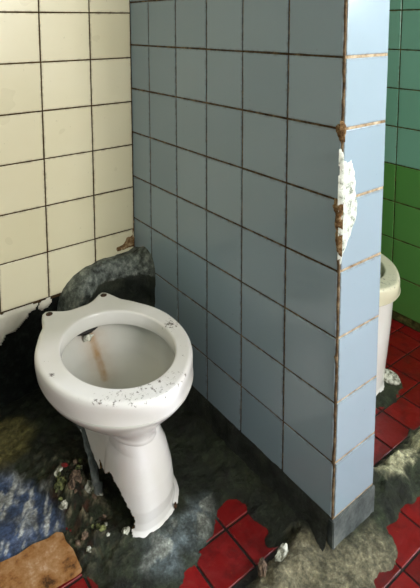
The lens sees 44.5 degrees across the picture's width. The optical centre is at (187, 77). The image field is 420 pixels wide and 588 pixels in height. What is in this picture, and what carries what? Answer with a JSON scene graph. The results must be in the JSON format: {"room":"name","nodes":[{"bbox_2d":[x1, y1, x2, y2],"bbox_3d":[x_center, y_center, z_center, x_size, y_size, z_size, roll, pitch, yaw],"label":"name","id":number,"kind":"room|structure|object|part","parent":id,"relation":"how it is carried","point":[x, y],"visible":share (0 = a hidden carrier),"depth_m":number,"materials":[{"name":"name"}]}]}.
{"room":"public restroom","nodes":[
{"label":"public restroom","id":0,"kind":"room"},
{"bbox_2d":[0,0,133,314],"bbox_3d":[-0.493,-0.433,1.553,2.545,2.285,0.123,-5,7,-36],"label":"wall","id":1,"kind":"structure","parent":0,"point":[67,187],"depth_m":1.61,"materials":[{"name":"beige tile"}]},
{"bbox_2d":[0,303,37,345],"bbox_3d":[-0.611,0.766,1.509,0.352,0.100,0.010,-5,7,-36],"label":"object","id":2,"kind":"structure","parent":1,"relation":"attached to","point":[10,321],"depth_m":1.56,"materials":[{"name":"paint"}]},
{"bbox_2d":[0,296,59,407],"bbox_3d":[-0.453,0.861,1.645,2.545,0.324,0.008,-5,7,-36],"label":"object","id":3,"kind":"structure","parent":1,"relation":"attached to","point":[18,378],"depth_m":1.60,"materials":[{"name":"black"}]},
{"bbox_2d":[38,297,51,310],"bbox_3d":[-0.451,0.719,1.621,0.044,0.036,0.009,-5,7,-36],"label":"plaster patch","id":4,"kind":"object","parent":1,"relation":"attached to","point":[44,304],"depth_m":1.62,"materials":[{"name":"paint"}]},
{"bbox_2d":[57,246,156,310],"bbox_3d":[-0.264,0.798,1.681,0.301,0.444,0.148,-5,7,-36],"label":"cement patch","id":5,"kind":"object","parent":1,"relation":"attached to","point":[128,275],"depth_m":1.71,"materials":[{"name":"grey concrete"}]},
{"bbox_2d":[116,221,134,250],"bbox_3d":[-0.220,0.551,1.779,0.084,0.104,0.006,-5,7,-36],"label":"plaster","id":6,"kind":"object","parent":1,"relation":"attached to","point":[130,241],"depth_m":1.79,"materials":[{"name":"paint"}]},
{"bbox_2d":[57,318,419,587],"bbox_3d":[1.039,1.165,0.773,4.140,0.120,3.440,-5,7,-36],"label":"floor","id":7,"kind":"structure","parent":0,"point":[235,549],"depth_m":1.20,"materials":[{"name":"red tile"}]},
{"bbox_2d":[0,532,81,587],"bbox_3d":[-0.357,1.074,1.095,0.230,0.009,0.123,-5,7,-36],"label":"mat","id":8,"kind":"object","parent":7,"relation":"on","point":[51,562],"depth_m":1.12,"materials":[{"name":"orange fabric"}]},
{"bbox_2d":[84,480,93,493],"bbox_3d":[-0.246,1.033,1.283,0.038,0.025,0.041,-2,6,-14],"label":"lump","id":9,"kind":"object","parent":7,"relation":"on","point":[89,487],"visible":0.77,"depth_m":1.28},
{"bbox_2d":[34,293,192,537],"bbox_3d":[-0.189,0.878,1.313,0.376,0.430,0.477,-5,7,-36],"label":"toilet","id":10,"kind":"object","parent":7,"relation":"on","point":[116,368],"visible":0.99,"depth_m":1.22,"materials":[{"name":"ceramic"}]},
{"bbox_2d":[78,327,97,335],"bbox_3d":[-0.286,0.711,1.437,0.072,0.016,0.025,-5,7,-36],"label":"outlet","id":11,"kind":"object","parent":10,"relation":"attached to","point":[94,331],"depth_m":1.44,"materials":[{"name":"black"}]},
{"bbox_3d":[-0.187,0.769,1.297,0.367,0.130,0.457,-5,7,-36],"label":"bowl","id":12,"kind":"part","parent":10,"relation":"part of","materials":[{"name":"white ceramic"}]},
{"bbox_2d":[0,380,419,587],"bbox_3d":[0.185,1.020,1.417,1.810,0.084,1.144,-5,7,-36],"label":"dirt","id":13,"kind":"structure","parent":7,"relation":"on","point":[36,439],"depth_m":1.24,"materials":[{"name":"black soil"}]},
{"bbox_2d":[54,477,66,492],"bbox_3d":[-0.317,1.018,1.283,0.029,0.034,0.033,4,8,39],"label":"lump","id":14,"kind":"object","parent":13,"relation":"on","point":[61,482],"visible":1,"depth_m":1.27,"materials":[{"name":"green plant"}]},
{"bbox_2d":[58,499,67,509],"bbox_3d":[-0.300,1.031,1.237,0.023,0.023,0.014,-5,7,-36],"label":"chip","id":15,"kind":"object","parent":13,"relation":"on","point":[64,504],"visible":1,"depth_m":1.23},
{"bbox_2d":[68,478,75,489],"bbox_3d":[-0.285,0.998,1.257,0.018,0.023,0.022,-4,7,-33],"label":"lump","id":16,"kind":"object","parent":13,"relation":"on","point":[71,485],"visible":1,"depth_m":1.25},
{"bbox_2d":[69,469,81,482],"bbox_3d":[-0.282,1.002,1.286,0.033,0.032,0.026,-2,6,-14],"label":"lump","id":17,"kind":"object","parent":13,"relation":"on","point":[76,474],"visible":0.9,"depth_m":1.28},
{"bbox_2d":[81,531,87,540],"bbox_3d":[-0.237,1.056,1.181,0.021,0.016,0.014,-6,8,-43],"label":"crumb","id":18,"kind":"object","parent":13,"relation":"on","point":[85,533],"visible":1,"depth_m":1.18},
{"bbox_2d":[86,546,91,552],"bbox_3d":[-0.222,1.061,1.151,0.016,0.012,0.013,4,7,35],"label":"crumb","id":19,"kind":"object","parent":13,"relation":"on","point":[89,548],"visible":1,"depth_m":1.15,"materials":[{"name":"white"}]},
{"bbox_2d":[98,524,105,531],"bbox_3d":[-0.198,1.044,1.184,0.020,0.015,0.014,-5,7,-36],"label":"crumb","id":20,"kind":"object","parent":13,"relation":"on","point":[102,528],"visible":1,"depth_m":1.18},
{"bbox_2d":[121,526,129,534],"bbox_3d":[-0.145,1.048,1.183,0.020,0.021,0.021,3,7,26],"label":"chip","id":21,"kind":"object","parent":13,"relation":"on","point":[125,530],"visible":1,"depth_m":1.18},
{"bbox_2d":[258,557,267,577],"bbox_3d":[0.160,1.055,1.095,0.023,0.029,0.040,0,6,7],"label":"lump","id":22,"kind":"object","parent":13,"relation":"on","point":[262,565],"visible":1,"depth_m":1.09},
{"bbox_2d":[275,543,287,561],"bbox_3d":[0.203,1.046,1.116,0.025,0.043,0.041,3,7,29],"label":"lump","id":23,"kind":"object","parent":13,"relation":"on","point":[282,551],"visible":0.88,"depth_m":1.12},
{"bbox_2d":[376,254,400,395],"bbox_3d":[0.487,0.810,1.762,0.376,0.398,0.477,-5,7,-36],"label":"toilet","id":24,"kind":"object","parent":7,"relation":"on","point":[390,289],"visible":0.18,"depth_m":1.60,"materials":[{"name":"white ceramic"}]},
{"bbox_2d":[130,0,389,519],"bbox_3d":[0.124,0.035,1.437,0.162,2.000,0.872,-5,7,-36],"label":"wall partition","id":25,"kind":"structure","parent":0,"point":[258,126],"depth_m":1.23,"materials":[{"name":"blue tile"}]},
{"bbox_2d":[184,385,329,551],"bbox_3d":[0.047,0.994,1.483,0.053,0.097,0.859,-5,7,-36],"label":"baseboard","id":26,"kind":"structure","parent":25,"relation":"attached to","point":[271,476],"depth_m":1.30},
{"bbox_2d":[327,484,374,549],"bbox_3d":[0.382,1.026,1.196,0.156,0.084,0.018,-5,7,-36],"label":"baseboard","id":27,"kind":"structure","parent":25,"relation":"attached to","point":[349,519],"depth_m":1.18,"materials":[{"name":"grey concrete"}]},
{"bbox_2d":[381,0,419,331],"bbox_3d":[0.968,-0.312,1.822,0.123,2.600,1.428,-5,7,-36],"label":"wall","id":28,"kind":"structure","parent":0,"point":[400,235],"depth_m":1.98,"materials":[{"name":"green tile"}]}
]}

